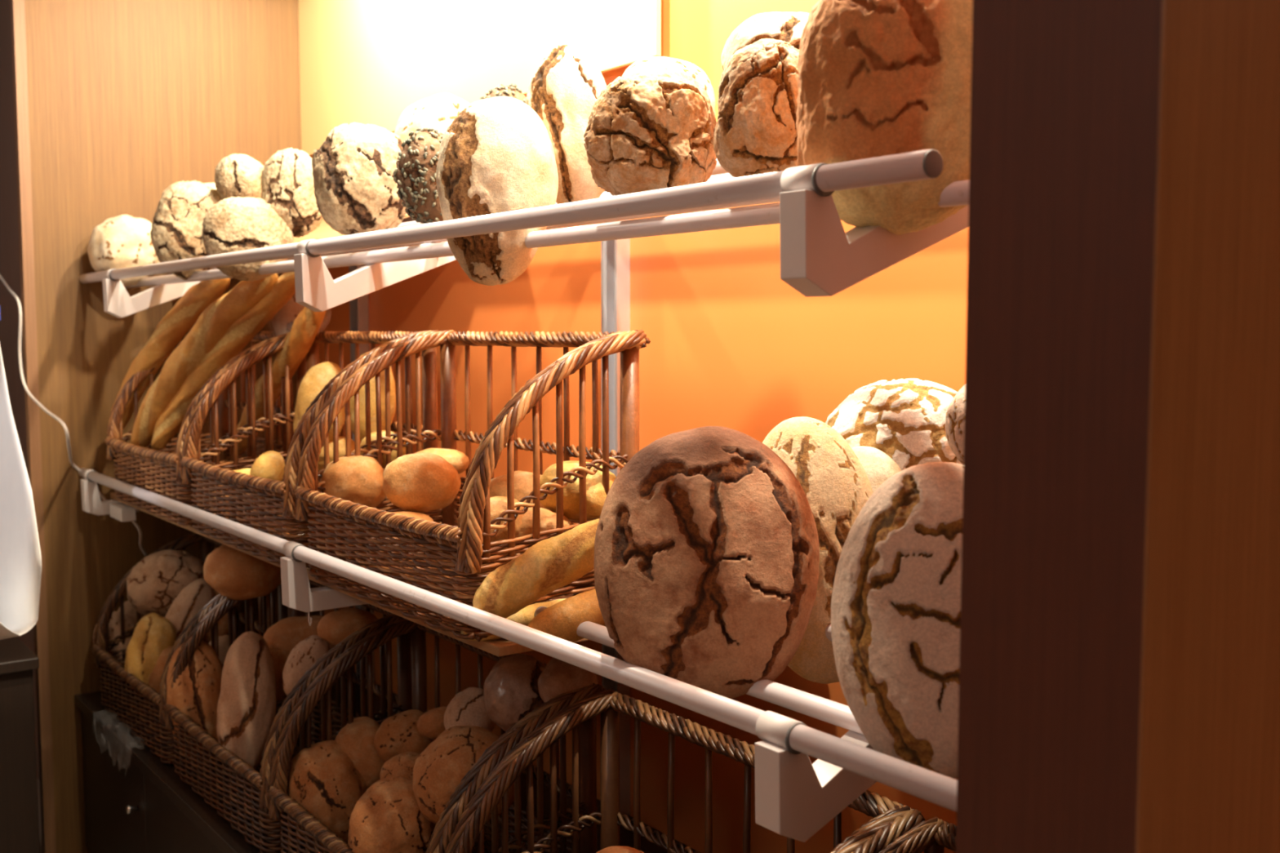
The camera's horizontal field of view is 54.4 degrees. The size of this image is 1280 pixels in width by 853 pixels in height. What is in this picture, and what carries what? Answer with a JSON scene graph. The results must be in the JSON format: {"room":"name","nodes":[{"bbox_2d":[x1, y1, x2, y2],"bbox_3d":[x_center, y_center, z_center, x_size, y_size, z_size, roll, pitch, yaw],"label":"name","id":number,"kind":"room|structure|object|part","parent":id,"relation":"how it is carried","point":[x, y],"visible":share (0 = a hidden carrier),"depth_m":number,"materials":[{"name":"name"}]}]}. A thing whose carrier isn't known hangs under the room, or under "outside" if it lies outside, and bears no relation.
{"room":"food shop","nodes":[
{"label":"food shop","id":0,"kind":"room"},
{"bbox_2d":[36,777,42,852],"bbox_3d":[-1.756,1.589,1.182,4.865,0.050,8.600,-3,6,-37],"label":"floor","id":1,"kind":"structure","parent":0,"point":[37,780],"depth_m":4.25,"materials":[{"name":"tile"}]},
{"bbox_2d":[0,636,39,852],"bbox_3d":[-1.887,0.976,3.557,0.160,0.807,0.900,-3,6,-37],"label":"base cabinet","id":2,"kind":"object","parent":1,"relation":"on","point":[19,806],"depth_m":3.23,"materials":[{"name":"brown wood"}]},
{"bbox_2d":[0,636,39,674],"bbox_3d":[-1.887,0.588,3.527,0.160,0.030,0.900,-3,6,-37],"label":"countertop","id":3,"kind":"structure","parent":2,"relation":"on","point":[15,656],"depth_m":3.22,"materials":[{"name":"brown wood"}]},
{"bbox_2d":[0,315,41,639],"bbox_3d":[-1.798,0.218,3.293,0.144,1.063,1.348,-3,6,-37],"label":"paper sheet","id":4,"kind":"object","parent":2,"relation":"on","point":[20,558],"visible":1,"depth_m":2.99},
{"bbox_2d":[74,673,699,852],"bbox_3d":[-0.386,1.170,2.651,0.791,0.560,3.348,-3,6,-37],"label":"base cabinet","id":5,"kind":"object","parent":1,"relation":"on","point":[135,802],"visible":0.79,"depth_m":3.25,"materials":[{"name":"brown wood"}]},
{"bbox_3d":[-1.474,1.079,3.504,0.022,0.439,0.666,-3,6,-37],"label":"door","id":6,"kind":"part","parent":5,"relation":"part of","materials":[{"name":"brown wood"}]},
{"bbox_3d":[-1.330,1.002,3.262,0.030,0.024,0.024,-3,6,-37],"label":"knob","id":7,"kind":"part","parent":5,"relation":"part of","materials":[{"name":"silver metal"}]},
{"bbox_3d":[-1.072,1.120,2.970,0.022,0.439,0.666,-3,6,-37],"label":"door","id":8,"kind":"part","parent":5,"relation":"part of","materials":[{"name":"brown wood"}]},
{"bbox_2d":[90,533,288,765],"bbox_3d":[-1.248,0.584,3.447,0.366,0.484,0.701,-3,6,-37],"label":"wicker basket","id":9,"kind":"object","parent":5,"relation":"on","point":[142,713],"visible":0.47,"depth_m":3.39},
{"bbox_2d":[93,611,136,668],"bbox_3d":[-1.551,0.645,3.711,0.147,0.189,0.132,-1,5,-19],"label":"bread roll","id":10,"kind":"object","parent":9,"relation":"in","point":[114,625],"visible":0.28,"depth_m":3.66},
{"bbox_2d":[117,600,145,620],"bbox_3d":[-1.531,0.566,3.750,0.080,0.087,0.077,-1,5,-15],"label":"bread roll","id":11,"kind":"object","parent":10,"relation":"on","point":[129,609],"visible":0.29,"depth_m":3.72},
{"bbox_2d":[124,613,176,693],"bbox_3d":[-1.332,0.617,3.386,0.132,0.210,0.132,-2,5,-25],"label":"bread loaf","id":12,"kind":"object","parent":9,"relation":"in","point":[153,633],"visible":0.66,"depth_m":3.34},
{"bbox_2d":[148,645,172,693],"bbox_3d":[-1.283,0.672,3.364,0.090,0.158,0.094,0,4,-6],"label":"bread loaf","id":13,"kind":"object","parent":9,"relation":"in","point":[154,682],"visible":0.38,"depth_m":3.33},
{"bbox_2d":[126,550,204,617],"bbox_3d":[-1.375,0.463,3.636,0.231,0.210,0.209,-1,5,-18],"label":"bread loaf","id":14,"kind":"object","parent":9,"relation":"in","point":[153,584],"visible":0.77,"depth_m":3.56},
{"bbox_2d":[164,578,214,639],"bbox_3d":[-1.269,0.542,3.488,0.152,0.218,0.104,-2,5,-25],"label":"bread loaf","id":15,"kind":"object","parent":9,"relation":"in","point":[197,593],"visible":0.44,"depth_m":3.46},
{"bbox_3d":[-1.317,0.561,3.792,0.035,0.456,0.036,-3,6,-37],"label":"corner post","id":16,"kind":"part","parent":9,"relation":"part of","materials":[{"name":"wicker"}]},
{"bbox_2d":[202,587,228,642],"bbox_3d":[-1.214,0.531,3.546,0.106,0.164,0.100,-1,5,-15],"label":"bread loaf","id":17,"kind":"object","parent":9,"relation":"in","point":[223,624],"visible":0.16,"depth_m":3.52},
{"bbox_2d":[208,635,228,663],"bbox_3d":[-1.080,0.622,3.237,0.102,0.152,0.103,1,4,8],"label":"bread loaf","id":18,"kind":"object","parent":9,"relation":"in","point":[223,640],"visible":0.16,"depth_m":3.21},
{"bbox_3d":[-0.936,0.600,3.286,0.035,0.456,0.036,-3,6,-37],"label":"corner post","id":19,"kind":"part","parent":9,"relation":"part of","materials":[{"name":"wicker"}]},
{"bbox_2d":[162,579,412,852],"bbox_3d":[-0.826,0.627,2.888,0.366,0.484,0.701,-3,6,-37],"label":"wicker basket","id":20,"kind":"object","parent":5,"relation":"on","point":[235,806],"visible":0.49,"depth_m":2.71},
{"bbox_2d":[166,640,222,768],"bbox_3d":[-1.093,0.685,3.086,0.151,0.306,0.143,-1,5,-16],"label":"loaf","id":21,"kind":"object","parent":20,"relation":"in","point":[196,692],"visible":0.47,"depth_m":3.04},
{"bbox_2d":[203,544,281,599],"bbox_3d":[-0.998,0.358,3.140,0.191,0.156,0.191,3,5,32],"label":"bread loaf","id":22,"kind":"object","parent":20,"relation":"in","point":[234,574],"visible":0.7,"depth_m":3.06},
{"bbox_2d":[216,631,276,779],"bbox_3d":[-0.898,0.635,2.838,0.132,0.319,0.146,-2,5,-24],"label":"loaf","id":23,"kind":"object","parent":20,"relation":"in","point":[246,705],"visible":0.79,"depth_m":2.80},
{"bbox_2d":[266,640,288,701],"bbox_3d":[-0.868,0.579,2.970,0.103,0.144,0.096,-1,5,-17],"label":"bread loaf","id":24,"kind":"object","parent":20,"relation":"in","point":[279,657],"visible":0.28,"depth_m":2.94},
{"bbox_3d":[-0.895,0.604,3.232,0.035,0.456,0.036,-3,6,-37],"label":"corner post","id":25,"kind":"part","parent":20,"relation":"part of","materials":[{"name":"wicker"}]},
{"bbox_2d":[262,615,335,653],"bbox_3d":[-0.812,0.519,3.023,0.199,0.119,0.154,-1,5,-17],"label":"bread loaf","id":26,"kind":"object","parent":20,"relation":"in","point":[286,633],"visible":0.47,"depth_m":2.96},
{"bbox_2d":[282,635,330,695],"bbox_3d":[-0.752,0.547,2.811,0.108,0.144,0.092,-1,5,-18],"label":"bread loaf","id":27,"kind":"object","parent":20,"relation":"in","point":[305,654],"visible":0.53,"depth_m":2.78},
{"bbox_2d":[316,607,377,645],"bbox_3d":[-0.665,0.458,2.839,0.121,0.084,0.125,3,6,38],"label":"bread loaf","id":28,"kind":"object","parent":20,"relation":"in","point":[333,628],"visible":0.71,"depth_m":2.80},
{"bbox_3d":[-0.514,0.643,2.727,0.035,0.456,0.036,-3,6,-37],"label":"corner post","id":29,"kind":"part","parent":20,"relation":"part of","materials":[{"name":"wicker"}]},
{"bbox_2d":[266,617,605,852],"bbox_3d":[-0.404,0.670,2.329,0.366,0.484,0.701,-3,6,-37],"label":"wicker basket","id":30,"kind":"object","parent":5,"relation":"on","point":[282,806],"visible":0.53,"depth_m":2.35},
{"bbox_2d":[288,740,366,852],"bbox_3d":[-0.633,0.752,2.528,0.161,0.216,0.157,-1,5,-13],"label":"bread loaf","id":31,"kind":"object","parent":30,"relation":"in","point":[323,779],"visible":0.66,"depth_m":2.48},
{"bbox_2d":[334,716,385,789],"bbox_3d":[-0.573,0.683,2.585,0.130,0.148,0.129,-2,5,-20],"label":"bread loaf","id":32,"kind":"object","parent":30,"relation":"in","point":[356,739],"visible":0.4,"depth_m":2.54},
{"bbox_2d":[347,777,435,852],"bbox_3d":[-0.442,0.724,2.238,0.165,0.177,0.153,-2,5,-20],"label":"bread loaf","id":33,"kind":"object","parent":30,"relation":"in","point":[388,817],"visible":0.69,"depth_m":2.18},
{"bbox_2d":[379,751,419,780],"bbox_3d":[-0.443,0.671,2.360,0.100,0.103,0.088,-2,5,-26],"label":"bread loaf","id":34,"kind":"object","parent":30,"relation":"in","point":[402,765],"visible":0.33,"depth_m":2.33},
{"bbox_2d":[373,709,434,762],"bbox_3d":[-0.480,0.641,2.558,0.130,0.119,0.113,0,4,-5],"label":"bread loaf","id":35,"kind":"object","parent":30,"relation":"in","point":[398,734],"visible":0.62,"depth_m":2.51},
{"bbox_3d":[-0.473,0.647,2.673,0.035,0.456,0.036,-3,6,-37],"label":"corner post","id":36,"kind":"part","parent":30,"relation":"part of","materials":[{"name":"wicker"}]},
{"bbox_2d":[417,706,447,740],"bbox_3d":[-0.400,0.600,2.512,0.100,0.074,0.088,-1,5,-12],"label":"bread loaf","id":37,"kind":"object","parent":30,"relation":"in","point":[430,725],"visible":0.55,"depth_m":2.48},
{"bbox_2d":[412,725,514,823],"bbox_3d":[-0.308,0.621,2.204,0.188,0.179,0.158,1,4,11],"label":"bread loaf","id":38,"kind":"object","parent":30,"relation":"in","point":[441,767],"visible":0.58,"depth_m":2.15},
{"bbox_2d":[444,687,496,732],"bbox_3d":[-0.318,0.546,2.334,0.096,0.113,0.094,3,5,34],"label":"bread loaf","id":39,"kind":"object","parent":30,"relation":"in","point":[468,707],"visible":0.55,"depth_m":2.30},
{"bbox_2d":[483,653,544,732],"bbox_3d":[-0.220,0.480,2.230,0.119,0.143,0.113,0,4,1],"label":"bread loaf","id":40,"kind":"object","parent":30,"relation":"in","point":[511,691],"visible":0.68,"depth_m":2.19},
{"bbox_2d":[537,657,598,702],"bbox_3d":[-0.124,0.447,2.167,0.104,0.103,0.098,1,4,8],"label":"bread loaf","id":41,"kind":"object","parent":30,"relation":"in","point":[558,677],"visible":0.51,"depth_m":2.13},
{"bbox_3d":[-0.092,0.686,2.168,0.035,0.456,0.036,-3,6,-37],"label":"corner post","id":42,"kind":"part","parent":30,"relation":"part of","materials":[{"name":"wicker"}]},
{"bbox_2d":[444,688,925,852],"bbox_3d":[0.018,0.713,1.770,0.366,0.484,0.701,-3,6,-37],"label":"wicker basket","id":43,"kind":"object","parent":5,"relation":"on","point":[891,820],"visible":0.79,"depth_m":1.99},
{"bbox_3d":[-0.051,0.691,2.114,0.035,0.456,0.036,-3,6,-37],"label":"corner post","id":44,"kind":"part","parent":43,"relation":"part of","materials":[{"name":"wicker"}]},
{"bbox_2d":[596,845,644,852],"bbox_3d":[-0.029,0.642,1.823,0.088,0.059,0.075,-1,4,-11],"label":"bread loaf","id":45,"kind":"object","parent":43,"relation":"in","point":[616,849],"visible":1,"depth_m":1.81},
{"bbox_2d":[879,817,956,852],"bbox_3d":[0.351,0.747,1.329,0.367,0.484,0.393,-3,6,-37],"label":"wicker basket","id":46,"kind":"object","parent":5,"relation":"on","point":[932,835],"visible":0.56,"depth_m":1.52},
{"bbox_3d":[0.366,0.733,1.562,0.035,0.456,0.020,-3,6,-37],"label":"corner post","id":47,"kind":"part","parent":46,"relation":"part of","materials":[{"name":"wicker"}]},
{"bbox_2d":[24,0,319,852],"bbox_3d":[-1.427,-0.080,3.900,0.845,2.860,0.040,-3,6,-37],"label":"wall","id":48,"kind":"structure","parent":0,"point":[130,100],"depth_m":3.73,"materials":[{"name":"brown wood"}]},
{"bbox_2d":[0,0,39,779],"bbox_3d":[-2.322,-0.138,4.651,0.040,2.860,2.180,-3,6,-37],"label":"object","id":49,"kind":"structure","parent":48,"relation":"attached to","point":[10,267],"depth_m":4.55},
{"bbox_2d":[9,0,56,852],"bbox_3d":[-1.776,-0.060,3.637,0.030,2.860,0.042,-3,6,-37],"label":"trim","id":50,"kind":"structure","parent":48,"relation":"attached to","point":[18,33],"depth_m":3.62,"materials":[{"name":"brown wood"}]},
{"bbox_2d":[0,274,146,555],"bbox_3d":[-1.646,-0.047,3.675,0.321,0.891,0.844,-3,6,-37],"label":"cable","id":51,"kind":"object","parent":48,"relation":"attached to","point":[2,278],"visible":0.81,"depth_m":3.58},
{"bbox_2d":[311,0,968,852],"bbox_3d":[0.235,0.033,2.433,0.040,2.860,4.390,-3,6,-37],"label":"wall","id":52,"kind":"structure","parent":0,"point":[733,345],"depth_m":2.53,"materials":[{"name":"paint"}]},
{"bbox_2d":[348,250,374,682],"bbox_3d":[-0.857,0.116,3.831,0.035,1.360,0.060,-3,6,-37],"label":"upright","id":53,"kind":"object","parent":52,"relation":"attached to","point":[358,307],"visible":0.07,"depth_m":3.80,"materials":[{"name":"metal"}]},
{"bbox_2d":[297,0,661,155],"bbox_3d":[-0.530,-1.117,3.284,0.012,0.597,1.890,-3,6,-37],"label":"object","id":54,"kind":"object","parent":52,"relation":"attached to","point":[362,61],"visible":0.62,"depth_m":3.30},
{"bbox_2d":[600,219,630,816],"bbox_3d":[-0.054,0.198,2.768,0.035,1.360,0.060,-3,6,-37],"label":"upright","id":55,"kind":"object","parent":52,"relation":"attached to","point":[615,254],"visible":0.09,"depth_m":2.75,"materials":[{"name":"metal"}]},
{"bbox_2d":[78,467,957,842],"bbox_3d":[-0.377,0.182,2.583,0.741,0.368,3.355,-3,6,-37],"label":"shelf","id":56,"kind":"object","parent":55,"relation":"attached to","point":[795,797],"visible":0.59,"depth_m":1.45,"materials":[{"name":"metal"}]},
{"bbox_2d":[104,330,306,526],"bbox_3d":[-1.181,-0.020,3.382,0.366,0.484,0.701,-3,6,-37],"label":"wicker basket","id":57,"kind":"object","parent":56,"relation":"on","point":[159,472],"visible":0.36,"depth_m":3.27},
{"bbox_2d":[111,278,230,429],"bbox_3d":[-1.336,-0.193,3.538,0.599,0.469,0.090,3,5,36],"label":"baguette","id":58,"kind":"object","parent":57,"relation":"in","point":[185,313],"visible":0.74,"depth_m":3.50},
{"bbox_2d":[130,273,278,447],"bbox_3d":[-1.142,-0.160,3.254,0.659,0.477,0.103,3,6,37],"label":"baguette","id":59,"kind":"object","parent":57,"relation":"in","point":[215,320],"visible":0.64,"depth_m":3.22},
{"bbox_2d":[151,271,295,450],"bbox_3d":[-1.060,-0.162,3.234,0.636,0.479,0.096,3,5,35],"label":"baguette","id":60,"kind":"object","parent":57,"relation":"in","point":[248,326],"visible":0.76,"depth_m":3.23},
{"bbox_3d":[-1.251,-0.043,3.726,0.035,0.456,0.036,-3,6,-37],"label":"corner post","id":61,"kind":"part","parent":57,"relation":"part of","materials":[{"name":"wicker"}]},
{"bbox_2d":[236,306,326,455],"bbox_3d":[-0.932,-0.124,3.194,0.079,0.439,0.518,-4,6,-44],"label":"baguette","id":62,"kind":"object","parent":57,"relation":"in","point":[303,333],"visible":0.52,"depth_m":3.10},
{"bbox_2d":[271,293,324,335],"bbox_3d":[-0.885,-0.311,3.229,0.144,0.212,0.155,-3,6,-37],"label":"roll","id":63,"kind":"object","parent":57,"relation":"in","point":[282,322],"visible":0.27,"depth_m":3.18,"materials":[{"name":"brown"}]},
{"bbox_3d":[-0.869,-0.004,3.221,0.035,0.456,0.036,-3,6,-37],"label":"corner post","id":64,"kind":"part","parent":57,"relation":"part of","materials":[{"name":"wicker"}]},
{"bbox_2d":[179,329,439,568],"bbox_3d":[-0.760,0.023,2.825,0.366,0.484,0.701,-3,6,-37],"label":"wicker basket","id":65,"kind":"object","parent":56,"relation":"on","point":[246,508],"visible":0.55,"depth_m":2.74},
{"bbox_2d":[232,468,250,490],"bbox_3d":[-0.918,0.127,2.902,0.084,0.058,0.084,-1,5,-14],"label":"bread loaf","id":66,"kind":"object","parent":65,"relation":"in","point":[246,471],"visible":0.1,"depth_m":2.88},
{"bbox_2d":[249,450,284,481],"bbox_3d":[-0.860,0.104,2.872,0.079,0.096,0.082,-1,5,-15],"label":"bread loaf","id":67,"kind":"object","parent":65,"relation":"in","point":[270,464],"visible":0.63,"depth_m":2.84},
{"bbox_3d":[-0.830,0.000,3.169,0.035,0.456,0.036,-3,6,-37],"label":"corner post","id":68,"kind":"part","parent":65,"relation":"part of","materials":[{"name":"wicker"}]},
{"bbox_2d":[317,435,355,473],"bbox_3d":[-0.734,0.069,2.983,0.117,0.101,0.104,-2,5,-24],"label":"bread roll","id":69,"kind":"object","parent":65,"relation":"in","point":[341,439],"visible":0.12,"depth_m":2.94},
{"bbox_2d":[293,361,345,441],"bbox_3d":[-0.758,-0.050,2.959,0.130,0.208,0.113,-2,5,-22],"label":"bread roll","id":70,"kind":"object","parent":69,"relation":"on","point":[317,376],"visible":0.45,"depth_m":2.92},
{"bbox_2d":[349,351,395,441],"bbox_3d":[-0.605,-0.065,2.802,0.107,0.211,0.097,-2,5,-21],"label":"bread loaf","id":71,"kind":"object","parent":65,"relation":"in","point":[372,381],"visible":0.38,"depth_m":2.77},
{"bbox_2d":[360,430,405,468],"bbox_3d":[-0.563,0.050,2.739,0.108,0.084,0.097,-2,5,-20],"label":"bread loaf","id":72,"kind":"object","parent":65,"relation":"in","point":[393,454],"visible":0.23,"depth_m":2.71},
{"bbox_3d":[-0.448,0.039,2.663,0.035,0.456,0.036,-3,6,-37],"label":"corner post","id":73,"kind":"part","parent":65,"relation":"part of","materials":[{"name":"wicker"}]},
{"bbox_2d":[293,329,650,641],"bbox_3d":[-0.329,0.067,2.253,0.366,0.484,0.701,-3,6,-37],"label":"wicker basket","id":74,"kind":"object","parent":56,"relation":"on","point":[456,572],"visible":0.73,"depth_m":2.08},
{"bbox_2d":[320,455,386,507],"bbox_3d":[-0.570,0.116,2.490,0.136,0.116,0.127,-1,4,-11],"label":"bread loaf","id":75,"kind":"object","parent":74,"relation":"in","point":[358,479],"visible":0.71,"depth_m":2.44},
{"bbox_2d":[369,511,433,537],"bbox_3d":[-0.430,0.175,2.230,0.120,0.048,0.116,0,4,6],"label":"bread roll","id":76,"kind":"object","parent":74,"relation":"in","point":[409,513],"visible":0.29,"depth_m":2.21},
{"bbox_2d":[382,452,461,513],"bbox_3d":[-0.401,0.104,2.276,0.140,0.112,0.133,0,4,6],"label":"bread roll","id":77,"kind":"object","parent":76,"relation":"on","point":[421,482],"visible":0.98,"depth_m":2.23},
{"bbox_2d":[416,448,469,473],"bbox_3d":[-0.406,0.072,2.513,0.120,0.059,0.122,-1,5,-14],"label":"bread loaf","id":78,"kind":"object","parent":74,"relation":"in","point":[460,460],"visible":0.38,"depth_m":2.48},
{"bbox_3d":[-0.399,0.044,2.597,0.035,0.456,0.036,-3,6,-37],"label":"corner post","id":79,"kind":"part","parent":74,"relation":"part of","materials":[{"name":"wicker"}]},
{"bbox_2d":[460,598,566,640],"bbox_3d":[-0.185,0.305,1.963,0.193,0.063,0.052,-1,5,-12],"label":"baguette","id":80,"kind":"object","parent":74,"relation":"in","point":[524,616],"visible":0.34,"depth_m":1.94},
{"bbox_2d":[489,471,546,509],"bbox_3d":[-0.221,0.129,2.252,0.133,0.097,0.108,1,4,7],"label":"bread loaf","id":81,"kind":"object","parent":74,"relation":"in","point":[523,481],"visible":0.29,"depth_m":2.21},
{"bbox_2d":[515,506,571,547],"bbox_3d":[-0.184,0.171,2.059,0.139,0.074,0.113,-1,4,-10],"label":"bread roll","id":82,"kind":"object","parent":74,"relation":"in","point":[547,517],"visible":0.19,"depth_m":2.01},
{"bbox_2d":[482,496,524,548],"bbox_3d":[-0.231,0.157,2.020,0.096,0.087,0.079,1,4,8],"label":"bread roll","id":83,"kind":"object","parent":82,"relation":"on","point":[498,504],"visible":0.32,"depth_m":1.99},
{"bbox_2d":[539,460,616,521],"bbox_3d":[-0.100,0.110,2.094,0.146,0.103,0.127,-1,5,-18],"label":"bread loaf","id":84,"kind":"object","parent":74,"relation":"in","point":[596,495],"visible":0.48,"depth_m":2.05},
{"bbox_3d":[-0.017,0.083,2.092,0.035,0.456,0.036,-3,6,-37],"label":"corner post","id":85,"kind":"part","parent":74,"relation":"part of","materials":[{"name":"wicker"}]},
{"bbox_2d":[472,518,599,618],"bbox_3d":[-0.128,0.216,1.874,0.247,0.156,0.084,0,4,0],"label":"baguette","id":86,"kind":"object","parent":56,"relation":"on","point":[549,565],"visible":0.72,"depth_m":1.84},
{"bbox_2d":[527,587,605,642],"bbox_3d":[-0.066,0.279,1.856,0.212,0.108,0.071,-1,5,-15],"label":"baguette","id":87,"kind":"object","parent":56,"relation":"on","point":[562,620],"visible":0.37,"depth_m":1.82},
{"bbox_3d":[0.151,0.320,1.517,0.025,0.025,1.004,-3,6,-37],"label":"support rail","id":88,"kind":"part","parent":56,"relation":"part of","materials":[{"name":"metal"}]},
{"bbox_2d":[594,426,819,698],"bbox_3d":[0.084,0.169,1.562,0.280,0.334,0.150,1,4,10],"label":"loaf","id":89,"kind":"object","parent":56,"relation":"on","point":[707,548],"visible":0.96,"depth_m":1.52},
{"bbox_2d":[762,417,872,684],"bbox_3d":[0.232,0.162,1.647,0.192,0.346,0.110,1,4,11],"label":"loaf","id":90,"kind":"object","parent":56,"relation":"on","point":[835,484],"visible":0.4,"depth_m":1.61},
{"bbox_3d":[0.259,0.266,1.594,0.025,0.025,1.004,-3,6,-37],"label":"support rail","id":91,"kind":"part","parent":56,"relation":"part of","materials":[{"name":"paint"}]},
{"bbox_2d":[851,446,902,493],"bbox_3d":[0.305,0.108,1.662,0.134,0.162,0.068,1,4,9],"label":"loaf","id":92,"kind":"object","parent":56,"relation":"on","point":[878,467],"visible":0.11,"depth_m":1.65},
{"bbox_2d":[825,377,963,470],"bbox_3d":[0.365,0.036,1.733,0.226,0.206,0.170,1,4,8],"label":"loaf","id":93,"kind":"object","parent":56,"relation":"on","point":[904,420],"visible":0.37,"depth_m":1.67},
{"bbox_2d":[831,462,963,778],"bbox_3d":[0.308,0.196,1.280,0.222,0.313,0.131,1,5,14],"label":"loaf","id":94,"kind":"object","parent":56,"relation":"on","point":[895,602],"visible":0.56,"depth_m":1.25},
{"bbox_2d":[945,384,964,464],"bbox_3d":[0.416,-0.002,1.529,0.080,0.115,0.062,1,5,13],"label":"loaf","id":95,"kind":"object","parent":56,"relation":"on","point":[955,413],"visible":0.23,"depth_m":1.52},
{"bbox_2d":[79,149,968,317],"bbox_3d":[-0.373,-0.394,2.542,0.711,0.325,3.348,-3,6,-37],"label":"shelf","id":96,"kind":"object","parent":55,"relation":"attached to","point":[818,258],"visible":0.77,"depth_m":1.59,"materials":[{"name":"metal"}]},
{"bbox_2d":[87,214,159,286],"bbox_3d":[-1.499,-0.514,3.639,0.202,0.208,0.198,4,6,42],"label":"bread loaf","id":97,"kind":"object","parent":96,"relation":"on","point":[122,241],"visible":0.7,"depth_m":3.56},
{"bbox_2d":[150,180,222,279],"bbox_3d":[-1.172,-0.512,3.255,0.209,0.256,0.187,-2,5,-28],"label":"bread loaf","id":98,"kind":"object","parent":96,"relation":"on","point":[176,230],"visible":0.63,"depth_m":3.17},
{"bbox_2d":[214,153,264,199],"bbox_3d":[-1.023,-0.631,3.200,0.134,0.138,0.137,0,4,-1],"label":"bread loaf","id":99,"kind":"object","parent":98,"relation":"on","point":[239,175],"visible":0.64,"depth_m":3.15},
{"bbox_2d":[204,182,216,189],"bbox_3d":[-1.262,-0.659,3.662,0.136,0.118,0.128,-2,5,-20],"label":"bread loaf","id":100,"kind":"object","parent":96,"relation":"on","point":[212,184],"visible":0.02,"depth_m":3.63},
{"bbox_2d":[201,196,293,281],"bbox_3d":[-0.906,-0.433,2.877,0.202,0.195,0.178,-1,5,-17],"label":"bread loaf","id":101,"kind":"object","parent":96,"relation":"on","point":[232,224],"visible":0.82,"depth_m":2.81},
{"bbox_2d":[260,146,322,237],"bbox_3d":[-0.811,-0.546,2.906,0.144,0.208,0.147,-1,5,-12],"label":"bread loaf","id":102,"kind":"object","parent":96,"relation":"on","point":[286,181],"visible":0.74,"depth_m":2.85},
{"bbox_2d":[311,122,406,235],"bbox_3d":[-0.544,-0.479,2.429,0.190,0.220,0.167,-2,5,-20],"label":"bread loaf","id":103,"kind":"object","parent":96,"relation":"on","point":[355,189],"visible":0.8,"depth_m":2.36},
{"bbox_2d":[393,128,444,223],"bbox_3d":[-0.368,-0.439,2.205,0.132,0.176,0.130,2,5,28],"label":"loaf","id":104,"kind":"object","parent":96,"relation":"on","point":[415,172],"visible":0.61,"depth_m":2.16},
{"bbox_2d":[394,92,470,141],"bbox_3d":[-0.399,-0.574,2.524,0.198,0.201,0.168,-2,5,-21],"label":"bread loaf","id":105,"kind":"object","parent":96,"relation":"on","point":[437,111],"visible":0.29,"depth_m":2.46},
{"bbox_3d":[-0.437,-0.378,2.496,0.025,0.025,3.348,-3,6,-37],"label":"support rail","id":106,"kind":"part","parent":96,"relation":"part of","materials":[{"name":"metal"}]},
{"bbox_2d":[436,96,558,285],"bbox_3d":[-0.224,-0.367,1.949,0.188,0.289,0.154,-1,5,-16],"label":"bread loaf","id":107,"kind":"object","parent":96,"relation":"on","point":[497,155],"visible":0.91,"depth_m":1.89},
{"bbox_2d":[480,83,526,103],"bbox_3d":[-0.253,-0.577,2.377,0.108,0.150,0.102,1,5,16],"label":"loaf","id":108,"kind":"object","parent":96,"relation":"on","point":[511,91],"visible":0.21,"depth_m":2.34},
{"bbox_3d":[-0.541,-0.327,2.421,0.025,0.025,3.348,-3,6,-37],"label":"support rail","id":109,"kind":"part","parent":96,"relation":"part of","materials":[{"name":"metal"}]},
{"bbox_3d":[-0.157,-0.514,2.696,0.042,0.042,3.348,-3,6,-37],"label":"support rail","id":110,"kind":"part","parent":96,"relation":"part of","materials":[{"name":"metal"}]},
{"bbox_2d":[525,42,606,204],"bbox_3d":[-0.114,-0.481,2.017,0.147,0.265,0.135,-1,4,-10],"label":"bread loaf","id":111,"kind":"object","parent":96,"relation":"on","point":[566,86],"visible":0.58,"depth_m":1.96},
{"bbox_3d":[-0.329,-0.433,2.573,0.025,0.025,3.348,-3,6,-37],"label":"support rail","id":112,"kind":"part","parent":96,"relation":"part of","materials":[{"name":"metal"}]},
{"bbox_2d":[582,66,717,195],"bbox_3d":[0.017,-0.395,1.702,0.190,0.189,0.154,-1,4,-7],"label":"bread loaf","id":113,"kind":"object","parent":96,"relation":"on","point":[654,130],"visible":0.8,"depth_m":1.65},
{"bbox_2d":[622,56,715,114],"bbox_3d":[0.040,-0.513,1.990,0.163,0.153,0.114,-1,5,-17],"label":"bread loaf","id":114,"kind":"object","parent":96,"relation":"on","point":[653,63],"visible":0.2,"depth_m":1.96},
{"bbox_2d":[713,38,799,177],"bbox_3d":[0.160,-0.381,1.513,0.139,0.174,0.123,0,4,-1],"label":"bread loaf","id":115,"kind":"object","parent":96,"relation":"on","point":[756,133],"visible":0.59,"depth_m":1.47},
{"bbox_2d":[721,11,808,71],"bbox_3d":[0.192,-0.490,1.689,0.162,0.139,0.116,1,5,14],"label":"bread loaf","id":116,"kind":"object","parent":96,"relation":"on","point":[786,26],"visible":0.24,"depth_m":1.65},
{"bbox_2d":[795,0,973,235],"bbox_3d":[0.272,-0.345,1.313,0.213,0.284,0.166,1,4,8],"label":"loaf","id":117,"kind":"object","parent":96,"relation":"on","point":[877,77],"visible":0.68,"depth_m":1.25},
{"bbox_2d":[955,0,1162,852],"bbox_3d":[0.636,0.133,1.143,0.875,2.860,0.148,-3,6,-37],"label":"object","id":118,"kind":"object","parent":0,"point":[1064,97],"depth_m":0.86,"materials":[{"name":"brown wood"}]},
{"bbox_2d":[1135,0,1279,852],"bbox_3d":[0.681,0.137,1.083,0.875,2.860,0.002,-3,6,-37],"label":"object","id":119,"kind":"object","parent":118,"relation":"attached to","point":[1208,780],"depth_m":0.86,"materials":[{"name":"brown wood"}]}
]}

